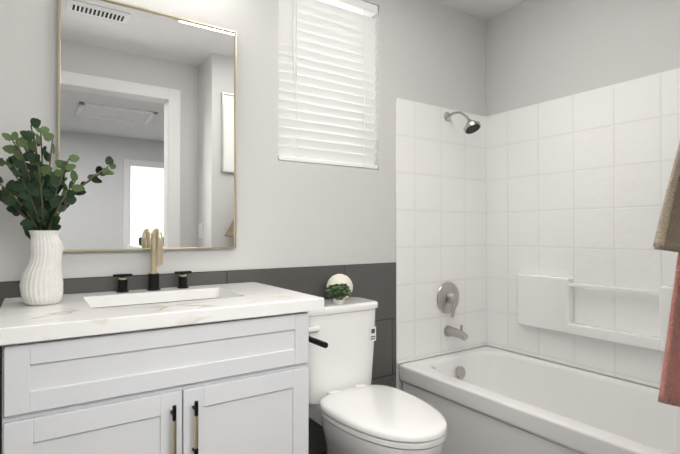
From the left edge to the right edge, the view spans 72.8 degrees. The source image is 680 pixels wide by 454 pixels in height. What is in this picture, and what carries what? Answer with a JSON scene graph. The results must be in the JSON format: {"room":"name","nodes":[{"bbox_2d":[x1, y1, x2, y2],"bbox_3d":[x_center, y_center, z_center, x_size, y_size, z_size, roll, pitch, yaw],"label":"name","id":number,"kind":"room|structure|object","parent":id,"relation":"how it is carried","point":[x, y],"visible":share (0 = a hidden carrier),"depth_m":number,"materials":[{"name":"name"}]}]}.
{"room":"bathroom","nodes":[
{"label":"bathroom","id":0,"kind":"room"},
{"bbox_2d":[0,0,486,390],"bbox_3d":[-0.170,-0.097,2.255,2.793,2.440,0.120,0,-1,-34],"label":"wall","id":1,"kind":"structure","parent":0,"point":[300,214],"depth_m":2.10,"materials":[{"name":"white paint"}]},
{"bbox_2d":[57,0,236,251],"bbox_3d":[-0.719,-0.374,1.798,0.652,0.927,0.028,0,-1,-34],"label":"mirror","id":2,"kind":"object","parent":1,"relation":"attached to","point":[147,100],"visible":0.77,"depth_m":1.77,"materials":[{"name":"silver metal"}]},
{"bbox_2d":[0,262,395,453],"bbox_3d":[-0.447,0.653,1.986,1.800,0.935,0.008,0,-1,-34],"label":"wall tile","id":3,"kind":"structure","parent":1,"relation":"attached to","point":[375,281],"depth_m":2.20,"materials":[{"name":"grey tile"}]},
{"bbox_2d":[434,0,528,19],"bbox_3d":[0.657,-1.366,-0.417,4.700,0.050,5.600,0,-1,-34],"label":"ceiling","id":4,"kind":"structure","parent":0,"point":[485,9],"depth_m":2.74,"materials":[{"name":"white paint"}]},
{"bbox_2d":[486,0,679,388],"bbox_3d":[1.497,-0.097,2.168,0.120,2.440,2.120,0,-1,-34],"label":"wall","id":5,"kind":"structure","parent":0,"point":[539,51],"depth_m":2.46,"materials":[{"name":"white paint"}]},
{"bbox_2d":[395,68,679,387],"bbox_3d":[1.035,0.015,2.073,0.753,1.440,1.520,0,-1,-34],"label":"tiled wall","id":6,"kind":"structure","parent":5,"relation":"attached to","point":[530,230],"depth_m":2.51,"materials":[{"name":"white tile"}]},
{"bbox_2d":[437,282,458,317],"bbox_3d":[0.652,0.419,2.666,0.184,0.198,0.078,0,-1,-34],"label":"shower valve","id":7,"kind":"object","parent":6,"relation":"attached to","point":[448,297],"visible":1,"depth_m":2.66,"materials":[{"name":"silver metal"}]},
{"bbox_2d":[444,325,467,340],"bbox_3d":[0.669,0.596,2.638,0.064,0.087,0.142,0,-1,-34],"label":"tub spout","id":8,"kind":"object","parent":6,"relation":"attached to","point":[449,331],"visible":1,"depth_m":2.62,"materials":[{"name":"silver metal"}]},
{"bbox_2d":[444,111,480,133],"bbox_3d":[0.694,-0.599,2.612,0.096,0.155,0.230,0,-1,-34],"label":"shower head","id":9,"kind":"object","parent":6,"relation":"attached to","point":[471,126],"visible":1,"depth_m":2.56},
{"bbox_3d":[0.657,1.124,-0.440,4.700,0.050,5.600,0,-1,-34],"label":"floor","id":10,"kind":"structure","parent":0,"visible":0},
{"bbox_2d":[0,228,327,453],"bbox_3d":[-0.578,0.560,1.530,0.895,1.114,0.600,0,-1,-34],"label":"bathroom vanity","id":11,"kind":"object","parent":10,"relation":"on","point":[181,368],"visible":1,"depth_m":1.30,"materials":[{"name":"white paint"}]},
{"bbox_2d":[0,282,323,345],"bbox_3d":[-0.584,0.257,1.538,0.890,0.040,0.585,0,-1,-34],"label":"countertop","id":12,"kind":"structure","parent":11,"relation":"on","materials":[{"name":"stone"}]},
{"bbox_2d":[0,118,115,305],"bbox_3d":[-0.901,-0.050,1.433,0.394,0.569,0.288,0,-1,-34],"label":"eucalyptus plant","id":13,"kind":"object","parent":12,"relation":"on","point":[36,204],"visible":1,"depth_m":1.38,"materials":[{"name":"plant"}]},
{"bbox_2d":[113,228,191,292],"bbox_3d":[-0.683,0.121,1.714,0.280,0.233,0.128,0,-1,-34],"label":"faucet","id":14,"kind":"object","parent":12,"relation":"on","point":[156,236],"depth_m":1.73,"materials":[{"name":"gold metal"}]},
{"bbox_2d":[92,298,214,308],"bbox_3d":[-0.597,0.346,1.574,0.510,0.134,0.320,0,-1,-34],"label":"sink basin","id":15,"kind":"object","parent":12,"relation":"in","point":[162,300],"depth_m":1.67,"materials":[{"name":"white ceramic"}]},
{"bbox_2d":[307,297,446,453],"bbox_3d":[0.111,0.731,1.881,0.425,0.779,0.748,0,-1,-34],"label":"toilet","id":16,"kind":"object","parent":10,"relation":"on","point":[352,410],"visible":0.88,"depth_m":1.90,"materials":[{"name":"white ceramic"}]},
{"bbox_2d":[325,283,351,304],"bbox_3d":[-0.009,0.296,2.046,0.127,0.090,0.112,0,-1,-34],"label":"potted plant","id":17,"kind":"object","parent":16,"relation":"on","point":[336,295],"visible":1,"depth_m":2.02,"materials":[{"name":"plant"}]},
{"bbox_2d":[327,274,352,298],"bbox_3d":[-0.001,0.282,2.178,0.124,0.121,0.124,0,-1,-34],"label":"orb","id":18,"kind":"object","parent":16,"relation":"on","point":[339,279],"visible":0.58,"depth_m":2.14,"materials":[{"name":"white"}]},
{"bbox_2d":[399,346,679,453],"bbox_3d":[1.038,0.929,2.066,0.742,0.385,1.518,0,-1,-34],"label":"bathtub","id":19,"kind":"object","parent":10,"relation":"on","point":[487,400],"visible":0.98,"depth_m":2.16,"materials":[{"name":"white ceramic"}]},
{"bbox_3d":[1.378,-0.107,1.095,1.273,2.440,0.470,0,-1,-34],"label":"wall","id":20,"kind":"structure","parent":0,"visible":0},
{"bbox_2d":[653,142,679,406],"bbox_3d":[0.939,0.036,1.158,0.490,0.817,0.123,0,-1,-34],"label":"towels","id":21,"kind":"object","parent":20,"relation":"attached to","point":[667,236],"visible":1,"depth_m":1.09,"materials":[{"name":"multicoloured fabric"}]},
{"bbox_3d":[-0.088,-0.739,2.354,0.591,0.873,0.034,0,-1,-34],"label":"window","id":22,"kind":"structure","parent":0,"visible":0},
{"bbox_2d":[278,0,377,168],"bbox_3d":[-0.051,-0.741,2.299,0.579,0.867,0.067,0,-1,-34],"label":"window blinds","id":23,"kind":"object","parent":22,"relation":"attached to","point":[326,81],"visible":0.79,"depth_m":2.29,"materials":[{"name":"white plastic"}]}
]}

